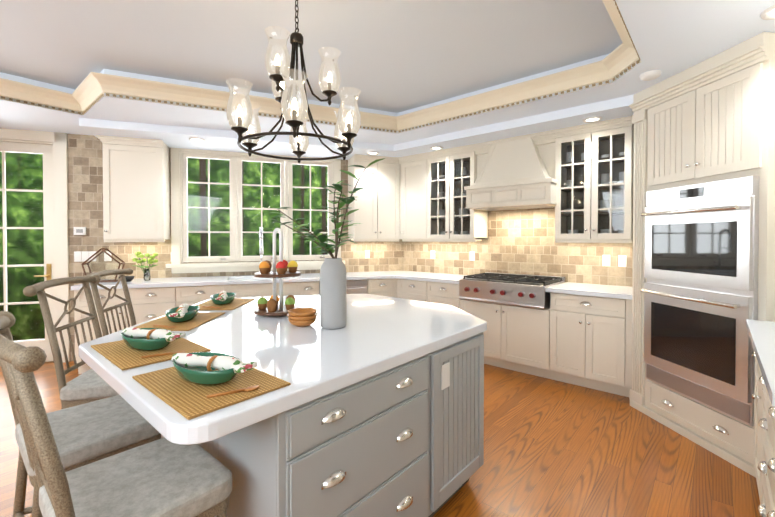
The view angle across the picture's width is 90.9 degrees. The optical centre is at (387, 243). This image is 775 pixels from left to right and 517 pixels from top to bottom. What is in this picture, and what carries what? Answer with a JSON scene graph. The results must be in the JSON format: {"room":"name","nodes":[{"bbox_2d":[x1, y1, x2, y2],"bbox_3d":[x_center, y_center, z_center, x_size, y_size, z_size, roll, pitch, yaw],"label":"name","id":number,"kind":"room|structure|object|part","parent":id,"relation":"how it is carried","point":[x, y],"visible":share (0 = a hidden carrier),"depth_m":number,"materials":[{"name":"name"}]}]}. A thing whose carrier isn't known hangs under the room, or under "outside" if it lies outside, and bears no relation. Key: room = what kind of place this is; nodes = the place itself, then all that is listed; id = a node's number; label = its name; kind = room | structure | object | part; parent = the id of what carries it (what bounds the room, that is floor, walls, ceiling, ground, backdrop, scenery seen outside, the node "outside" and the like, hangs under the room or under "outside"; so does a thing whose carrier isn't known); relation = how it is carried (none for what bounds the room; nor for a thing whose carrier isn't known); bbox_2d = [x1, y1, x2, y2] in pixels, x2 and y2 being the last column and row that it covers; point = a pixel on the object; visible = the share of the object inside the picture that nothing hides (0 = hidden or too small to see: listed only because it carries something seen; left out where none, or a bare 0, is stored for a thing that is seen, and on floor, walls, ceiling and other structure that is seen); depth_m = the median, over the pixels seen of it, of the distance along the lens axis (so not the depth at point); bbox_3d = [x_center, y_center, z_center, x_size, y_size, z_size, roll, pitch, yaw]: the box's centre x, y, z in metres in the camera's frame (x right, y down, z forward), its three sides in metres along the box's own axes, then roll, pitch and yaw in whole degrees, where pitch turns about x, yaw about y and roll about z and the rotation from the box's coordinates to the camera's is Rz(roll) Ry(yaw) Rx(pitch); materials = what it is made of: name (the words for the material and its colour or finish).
{"room":"kitchen","nodes":[
{"label":"kitchen","id":0,"kind":"room"},
{"bbox_2d":[7,134,402,360],"bbox_3d":[-2.340,-0.132,4.767,6.000,2.900,0.140,0,1,-19],"label":"wall","id":1,"kind":"structure","parent":0,"point":[85,179],"depth_m":4.37,"materials":[{"name":"tile"}]},
{"bbox_2d":[0,128,69,361],"bbox_3d":[-4.140,0.049,4.129,1.170,2.555,0.169,0,1,-19],"label":"door frame","id":2,"kind":"structure","parent":1,"relation":"attached to","point":[55,206],"depth_m":4.22,"materials":[{"name":"beige wood"}]},
{"bbox_2d":[74,227,85,234],"bbox_3d":[-3.456,-0.140,4.292,0.103,0.079,0.022,0,1,-19],"label":"thermostat","id":3,"kind":"object","parent":1,"relation":"attached to","point":[77,230],"depth_m":4.28,"materials":[{"name":"white plastic"}]},
{"bbox_2d":[74,251,95,261],"bbox_3d":[-3.414,0.146,4.311,0.197,0.114,0.022,0,1,-19],"label":"switch plates","id":4,"kind":"object","parent":1,"relation":"attached to","point":[86,255],"depth_m":4.31,"materials":[{"name":"white plastic"}]},
{"bbox_2d":[104,251,111,260],"bbox_3d":[-3.208,0.144,4.383,0.068,0.104,0.022,0,1,-19],"label":"switch plates","id":5,"kind":"object","parent":1,"relation":"attached to","point":[109,258],"depth_m":4.39,"materials":[{"name":"white plastic"}]},
{"bbox_2d":[100,136,169,239],"bbox_3d":[-2.830,-0.570,4.332,0.583,1.048,0.663,1,1,41],"label":"upper cabinet","id":6,"kind":"object","parent":1,"relation":"attached to","point":[136,173],"depth_m":4.18,"materials":[{"name":"beige wood"}]},
{"bbox_2d":[166,148,344,272],"bbox_3d":[-1.632,-0.399,4.949,2.170,1.510,0.175,0,1,-19],"label":"window","id":7,"kind":"structure","parent":1,"relation":"in","point":[179,206],"depth_m":4.85,"materials":[{"name":"beige wood"}]},
{"bbox_2d":[365,250,369,257],"bbox_3d":[-0.286,0.149,5.401,0.059,0.100,0.022,0,1,-19],"label":"switch plates","id":8,"kind":"object","parent":1,"relation":"attached to","point":[367,252],"depth_m":5.41,"materials":[{"name":"white plastic"}]},
{"bbox_2d":[348,156,398,239],"bbox_3d":[-0.190,-0.582,5.250,0.618,1.048,0.724,1,1,41],"label":"upper cabinet","id":9,"kind":"object","parent":1,"relation":"attached to","point":[377,204],"depth_m":5.09,"materials":[{"name":"beige wood"}]},
{"bbox_2d":[399,160,406,239],"bbox_3d":[0.183,-0.584,5.364,0.394,1.048,0.391,1,1,41],"label":"upper cabinet","id":10,"kind":"object","parent":1,"relation":"attached to","point":[402,163],"depth_m":5.15,"materials":[{"name":"beige wood"}]},
{"bbox_2d":[0,361,761,516],"bbox_3d":[-2.061,1.397,1.868,7.340,0.080,8.880,1,1,41],"label":"floor","id":11,"kind":"structure","parent":0,"point":[554,448],"depth_m":2.35,"materials":[{"name":"brown wood"}]},
{"bbox_2d":[23,275,118,408],"bbox_3d":[-1.490,0.770,2.062,0.538,1.171,0.586,0,1,-11],"label":"stool","id":12,"kind":"object","parent":11,"relation":"on","point":[90,385],"visible":0.5,"depth_m":1.87,"materials":[{"name":"wood"}]},
{"bbox_3d":[-1.432,0.725,2.073,0.410,0.070,0.428,0,1,-11],"label":"seat","id":13,"kind":"part","parent":12,"relation":"part of","materials":[{"name":"fabric"}]},
{"bbox_2d":[0,311,160,516],"bbox_3d":[-1.217,0.778,1.474,0.585,1.171,0.538,1,1,41],"label":"stool","id":14,"kind":"object","parent":11,"relation":"on","point":[90,432],"visible":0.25,"depth_m":1.45,"materials":[{"name":"fabric"}]},
{"bbox_3d":[-1.178,0.732,1.519,0.428,0.070,0.410,1,1,41],"label":"seat","id":15,"kind":"part","parent":14,"relation":"part of","materials":[{"name":"fabric"}]},
{"bbox_2d":[85,268,135,335],"bbox_3d":[-1.625,0.764,2.557,0.538,1.171,0.586,0,1,-11],"label":"stool","id":16,"kind":"object","parent":11,"relation":"on","point":[101,310],"visible":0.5,"depth_m":2.52,"materials":[{"name":"wood"}]},
{"bbox_2d":[0,312,231,516],"bbox_3d":[-0.786,0.783,1.102,0.585,1.171,0.538,1,1,41],"label":"stool","id":17,"kind":"object","parent":11,"relation":"on","point":[163,477],"visible":0.98,"depth_m":1.07,"materials":[{"name":"fabric"}]},
{"bbox_3d":[-0.746,0.737,1.147,0.428,0.070,0.410,1,1,41],"label":"seat","id":18,"kind":"part","parent":17,"relation":"part of","materials":[{"name":"fabric"}]},
{"bbox_2d":[74,275,394,373],"bbox_3d":[-1.590,0.885,4.655,2.233,0.870,3.292,1,1,41],"label":"base cabinet","id":19,"kind":"object","parent":11,"relation":"on","point":[147,306],"depth_m":4.06,"materials":[{"name":"beige"}]},
{"bbox_2d":[71,275,253,295],"bbox_3d":[-2.342,0.431,4.534,1.256,0.040,2.197,1,1,41],"label":"countertop","id":20,"kind":"structure","parent":19,"relation":"on","point":[136,285],"depth_m":4.08,"materials":[{"name":"white stone"}]},
{"bbox_2d":[81,248,124,282],"bbox_3d":[-3.069,0.233,4.127,0.356,0.364,0.156,0,1,-19],"label":"terrarium","id":21,"kind":"object","parent":20,"relation":"on","point":[91,260],"visible":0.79,"depth_m":4.11,"materials":[{"name":"brown wood"}]},
{"bbox_2d":[118,276,134,281],"bbox_3d":[-2.848,0.388,4.164,0.150,0.055,0.150,0,1,-19],"label":"bowl","id":22,"kind":"object","parent":20,"relation":"on","point":[129,278],"visible":0.71,"depth_m":4.14,"materials":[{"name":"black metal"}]},
{"bbox_2d":[132,252,157,280],"bbox_3d":[-2.709,0.252,4.261,0.274,0.325,0.237,0,1,-19],"label":"flower vase","id":23,"kind":"object","parent":20,"relation":"on","point":[150,261],"visible":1,"depth_m":4.26,"materials":[{"name":"clear glass"}]},
{"bbox_3d":[-2.698,0.349,4.279,0.072,0.130,0.072,0,1,-19],"label":"glass","id":24,"kind":"part","parent":23,"relation":"part of","materials":[{"name":"clear glass"}]},
{"bbox_2d":[259,227,262,271],"bbox_3d":[-1.556,0.101,4.791,0.108,0.615,0.239,0,1,-19],"label":"faucet","id":25,"kind":"object","parent":20,"relation":"on","point":[261,229],"depth_m":4.68,"materials":[{"name":"silver metal"}]},
{"bbox_2d":[227,276,290,287],"bbox_3d":[-1.445,0.433,4.393,0.475,0.040,0.712,1,1,41],"label":"countertop","id":26,"kind":"structure","parent":19,"relation":"on","point":[254,280],"depth_m":4.34,"materials":[{"name":"white stone"}]},
{"bbox_2d":[291,271,458,295],"bbox_3d":[-0.127,0.428,4.779,2.116,0.040,1.701,1,1,41],"label":"countertop","id":27,"kind":"structure","parent":19,"relation":"on","point":[396,283],"depth_m":4.78,"materials":[{"name":"white stone"}]},
{"bbox_2d":[201,330,486,516],"bbox_3d":[-0.453,0.918,2.343,1.841,0.866,1.650,1,1,41],"label":"kitchen island","id":28,"kind":"object","parent":11,"relation":"on","point":[375,408],"depth_m":1.44,"materials":[{"name":"grey wood"}]},
{"bbox_2d":[79,294,486,445],"bbox_3d":[-0.609,0.461,2.306,1.992,0.050,1.960,1,1,41],"label":"island countertop","id":29,"kind":"structure","parent":28,"relation":"on","point":[379,332],"depth_m":1.62,"materials":[{"name":"white stone"}]},
{"bbox_2d":[91,328,210,370],"bbox_3d":[-1.004,0.403,1.609,0.450,0.084,0.310,1,1,41],"label":"place setting","id":30,"kind":"object","parent":29,"relation":"on","point":[136,347],"visible":0.92,"depth_m":1.55,"materials":[{"name":"beige wicker"}]},
{"bbox_2d":[121,328,173,350],"bbox_3d":[-1.019,0.410,1.622,0.276,0.055,0.166,1,1,41],"label":"bowl","id":31,"kind":"object","parent":30,"relation":"on","point":[141,339],"depth_m":1.58,"materials":[{"name":"green ceramic"}]},
{"bbox_2d":[133,304,224,330],"bbox_3d":[-1.161,0.395,2.144,0.310,0.084,0.450,0,1,-1],"label":"place setting","id":32,"kind":"object","parent":29,"relation":"on","point":[184,317],"visible":1,"depth_m":2.08,"materials":[{"name":"beige wicker"}]},
{"bbox_2d":[165,305,199,322],"bbox_3d":[-1.161,0.402,2.164,0.166,0.055,0.276,0,1,-1],"label":"bowl","id":33,"kind":"object","parent":32,"relation":"on","point":[191,315],"depth_m":2.11,"materials":[{"name":"green ceramic"}]},
{"bbox_2d":[132,352,290,419],"bbox_3d":[-0.580,0.407,1.243,0.450,0.084,0.310,1,1,41],"label":"place setting","id":34,"kind":"object","parent":29,"relation":"on","point":[188,386],"visible":1,"depth_m":1.18,"materials":[{"name":"beige wicker"}]},
{"bbox_2d":[172,352,237,384],"bbox_3d":[-0.595,0.415,1.256,0.276,0.055,0.166,1,1,41],"label":"bowl","id":35,"kind":"object","parent":34,"relation":"on","point":[190,370],"depth_m":1.22,"materials":[{"name":"green ceramic"}]},
{"bbox_2d":[196,291,254,309],"bbox_3d":[-1.168,0.388,2.694,0.310,0.084,0.450,0,1,-1],"label":"place setting","id":36,"kind":"object","parent":29,"relation":"on","point":[222,300],"visible":1,"depth_m":2.63,"materials":[{"name":"beige wicker"}]},
{"bbox_2d":[210,292,235,304],"bbox_3d":[-1.168,0.395,2.714,0.166,0.055,0.276,0,1,-1],"label":"bowl","id":37,"kind":"object","parent":36,"relation":"on","point":[230,300],"depth_m":2.65,"materials":[{"name":"green ceramic"}]},
{"bbox_2d":[254,228,300,315],"bbox_3d":[-0.680,0.169,2.363,0.280,0.532,0.280,1,1,41],"label":"tiered tray","id":38,"kind":"object","parent":29,"relation":"on","point":[271,307],"visible":0.94,"depth_m":2.32,"materials":[{"name":"brown wood"}]},
{"bbox_2d":[287,308,317,326],"bbox_3d":[-0.454,0.398,2.038,0.164,0.083,0.164,1,1,41],"label":"bowls","id":39,"kind":"object","parent":29,"relation":"on","point":[301,317],"visible":1,"depth_m":1.99,"materials":[{"name":"brown wood"}]},
{"bbox_2d":[271,158,384,328],"bbox_3d":[-0.385,0.002,2.061,0.724,0.874,0.477,1,1,41],"label":"vase","id":40,"kind":"object","parent":29,"relation":"on","point":[333,307],"visible":1,"depth_m":1.96,"materials":[{"name":"grey ceramic"}]},
{"bbox_2d":[399,292,426,301],"bbox_3d":[0.501,0.881,4.968,0.445,0.870,0.602,1,1,41],"label":"base cabinet","id":41,"kind":"object","parent":11,"relation":"on","point":[420,296],"depth_m":4.69,"materials":[{"name":"beige wood"}]},
{"bbox_2d":[427,288,454,305],"bbox_3d":[0.864,0.885,4.655,0.513,0.870,0.602,1,1,41],"label":"base cabinet","id":42,"kind":"object","parent":11,"relation":"on","point":[437,295],"depth_m":4.45,"materials":[{"name":"beige wood"}]},
{"bbox_2d":[455,272,574,380],"bbox_3d":[1.385,0.864,4.165,1.043,0.925,0.662,1,1,41],"label":"base cabinet","id":43,"kind":"object","parent":11,"relation":"on","point":[521,313],"depth_m":3.88,"materials":[{"name":"beige wood"}]},
{"bbox_2d":[559,292,626,396],"bbox_3d":[2.031,0.898,3.647,0.863,0.870,0.602,1,1,41],"label":"base cabinet","id":44,"kind":"object","parent":11,"relation":"on","point":[592,329],"depth_m":3.42,"materials":[{"name":"beige wood"}]},
{"bbox_2d":[559,284,626,299],"bbox_3d":[2.005,0.444,3.640,0.760,0.040,0.637,1,1,41],"label":"countertop","id":45,"kind":"structure","parent":44,"relation":"on","point":[613,292],"depth_m":3.51,"materials":[{"name":"white stone"}]},
{"bbox_2d":[627,208,630,405],"bbox_3d":[2.233,0.132,3.109,0.365,2.418,0.389,1,1,41],"label":"tall cabinet","id":46,"kind":"object","parent":11,"relation":"on","point":[628,209],"depth_m":3.24,"materials":[{"name":"beige wood"}]},
{"bbox_2d":[631,52,770,471],"bbox_3d":[2.403,0.138,2.639,1.038,2.418,1.018,1,1,41],"label":"tall cabinet","id":47,"kind":"object","parent":11,"relation":"on","point":[671,178],"depth_m":2.48,"materials":[{"name":"beige wood"}]},
{"bbox_2d":[631,288,754,407],"bbox_3d":[2.063,0.618,2.600,0.586,0.620,0.526,1,1,41],"label":"wall oven","id":48,"kind":"object","parent":47,"relation":"in","point":[693,343],"depth_m":2.56,"materials":[{"name":"silver metal"}]},
{"bbox_2d":[747,352,754,476],"bbox_3d":[2.172,0.923,1.799,0.617,0.870,0.540,1,1,41],"label":"base cabinet","id":49,"kind":"object","parent":11,"relation":"on","point":[750,459],"depth_m":2.23,"materials":[{"name":"beige wood"}]},
{"bbox_2d":[755,364,766,516],"bbox_3d":[1.735,0.930,1.294,0.617,0.870,0.923,1,1,41],"label":"base cabinet","id":50,"kind":"object","parent":11,"relation":"on","point":[760,392],"depth_m":1.78,"materials":[{"name":"beige wood"}]},
{"bbox_2d":[747,320,766,387],"bbox_3d":[1.884,0.473,1.487,0.652,0.040,1.420,1,1,41],"label":"countertop","id":51,"kind":"structure","parent":50,"relation":"on","point":[756,329],"depth_m":1.80,"materials":[{"name":"white stone"}]},
{"bbox_2d":[767,32,774,516],"bbox_3d":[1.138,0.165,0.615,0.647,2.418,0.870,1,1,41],"label":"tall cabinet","id":52,"kind":"object","parent":11,"relation":"on","point":[770,275],"depth_m":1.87,"materials":[{"name":"beige wood"}]},
{"bbox_2d":[0,0,774,144],"bbox_3d":[-2.061,-1.355,1.831,7.360,0.325,8.900,1,1,41],"label":"ceiling","id":53,"kind":"structure","parent":0,"point":[399,57],"depth_m":2.74,"materials":[{"name":"white paint"}]},
{"bbox_2d":[79,118,393,159],"bbox_3d":[-1.377,-1.191,4.632,3.660,0.078,0.718,0,1,-19],"label":"soffit ceiling","id":54,"kind":"structure","parent":53,"relation":"attached to","point":[180,136],"depth_m":4.27,"materials":[{"name":"white paint"}]},
{"bbox_2d":[189,137,204,141],"bbox_3d":[-2.090,-1.137,4.185,0.164,0.014,0.164,1,1,41],"label":"recessed light","id":55,"kind":"object","parent":54,"relation":"in","point":[195,139],"visible":1,"depth_m":4.18,"materials":[{"name":"white plastic"}]},
{"bbox_2d":[367,151,378,154],"bbox_3d":[-0.182,-1.146,4.848,0.164,0.014,0.164,1,1,41],"label":"recessed light","id":56,"kind":"object","parent":54,"relation":"in","point":[372,153],"visible":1,"depth_m":4.83,"materials":[{"name":"white plastic"}]},
{"bbox_2d":[226,0,360,162],"bbox_3d":[-0.499,-0.961,2.099,0.708,0.920,0.746,1,1,41],"label":"chandelier","id":57,"kind":"object","parent":53,"relation":"hanging from","point":[284,81],"visible":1,"depth_m":2.04,"materials":[{"name":"glass"}]},
{"bbox_2d":[0,0,640,132],"bbox_3d":[-1.670,-1.265,1.832,4.172,0.150,5.971,1,1,41],"label":"crown molding","id":58,"kind":"structure","parent":53,"relation":"attached to","point":[92,88],"depth_m":3.31,"materials":[{"name":"beige wood"}]},
{"bbox_2d":[372,95,632,156],"bbox_3d":[1.196,-1.185,4.265,3.170,0.080,0.718,1,1,41],"label":"soffit ceiling","id":59,"kind":"structure","parent":53,"relation":"attached to","point":[615,108],"depth_m":3.78,"materials":[{"name":"white paint"}]},
{"bbox_2d":[430,146,442,149],"bbox_3d":[0.589,-1.142,4.580,0.164,0.014,0.164,1,1,41],"label":"recessed light","id":60,"kind":"object","parent":59,"relation":"in","point":[436,148],"visible":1,"depth_m":4.56,"materials":[{"name":"white plastic"}]},
{"bbox_2d":[583,116,602,122],"bbox_3d":[1.868,-1.127,3.475,0.164,0.014,0.164,1,1,41],"label":"recessed light","id":61,"kind":"object","parent":59,"relation":"in","point":[592,119],"visible":1,"depth_m":3.48,"materials":[{"name":"white plastic"}]},
{"bbox_2d":[640,70,661,80],"bbox_3d":[1.867,-1.188,2.708,0.130,0.032,0.130,1,1,41],"label":"smoke detector","id":62,"kind":"object","parent":53,"relation":"attached to","point":[650,75],"visible":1,"depth_m":2.68,"materials":[{"name":"white plastic"}]},
{"bbox_2d":[760,5,774,19],"bbox_3d":[2.009,-1.187,1.939,0.164,0.014,0.164,1,1,41],"label":"recessed light","id":63,"kind":"object","parent":53,"relation":"in","point":[768,13],"visible":1,"depth_m":1.97,"materials":[{"name":"white plastic"}]},
{"bbox_2d":[403,208,632,286],"bbox_3d":[1.812,-0.126,4.303,4.870,2.900,0.120,1,1,41],"label":"wall","id":64,"kind":"structure","parent":0,"point":[519,241],"depth_m":4.41,"materials":[{"name":"tile"}]},
{"bbox_2d":[403,156,446,239],"bbox_3d":[0.480,-0.581,5.135,0.479,1.048,0.347,1,1,41],"label":"upper cabinet","id":65,"kind":"object","parent":64,"relation":"attached to","point":[425,218],"depth_m":4.96,"materials":[{"name":"beige wood"}]},
{"bbox_2d":[431,250,434,258],"bbox_3d":[0.624,0.154,5.249,0.070,0.115,0.008,1,1,41],"label":"electrical outlet","id":66,"kind":"object","parent":64,"relation":"attached to","point":[432,252],"depth_m":5.25,"materials":[{"name":"white plastic"}]},
{"bbox_2d":[470,251,474,260],"bbox_3d":[1.078,0.160,4.857,0.070,0.115,0.008,1,1,41],"label":"electrical outlet","id":67,"kind":"object","parent":64,"relation":"attached to","point":[472,254],"depth_m":4.85,"materials":[{"name":"white plastic"}]},
{"bbox_2d":[463,130,566,211],"bbox_3d":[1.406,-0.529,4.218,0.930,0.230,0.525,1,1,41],"label":"range hood","id":68,"kind":"object","parent":64,"relation":"attached to","point":[544,191],"depth_m":3.98,"materials":[{"name":"beige wood"}]},
{"bbox_2d":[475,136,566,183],"bbox_3d":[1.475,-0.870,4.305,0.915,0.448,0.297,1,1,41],"label":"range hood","id":69,"kind":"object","parent":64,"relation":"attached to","point":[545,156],"depth_m":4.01,"materials":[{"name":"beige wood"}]},
{"bbox_2d":[602,255,609,265],"bbox_3d":[2.220,0.173,3.870,0.070,0.115,0.008,1,1,41],"label":"electrical outlet","id":70,"kind":"object","parent":64,"relation":"attached to","point":[605,258],"depth_m":3.87,"materials":[{"name":"white plastic"}]},
{"bbox_2d":[618,255,626,266],"bbox_3d":[2.326,0.174,3.779,0.070,0.115,0.008,1,1,41],"label":"electrical outlet","id":71,"kind":"object","parent":64,"relation":"attached to","point":[622,260],"depth_m":3.78,"materials":[{"name":"white plastic"}]},
{"bbox_2d":[631,172,758,295],"bbox_3d":[2.063,-0.062,2.591,0.586,0.670,0.526,1,1,41],"label":"wall oven","id":72,"kind":"object","parent":0,"relation":"attached to","point":[697,233],"depth_m":2.53,"materials":[{"name":"silver metal"}]},
{"label":"outside","id":73,"kind":"structure","parent":0,"visible":0},
{"bbox_2d":[0,152,327,340],"bbox_3d":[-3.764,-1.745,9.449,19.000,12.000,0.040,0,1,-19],"label":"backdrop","id":74,"kind":"structure","parent":73,"point":[200,215],"depth_m":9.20,"materials":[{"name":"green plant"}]}
]}

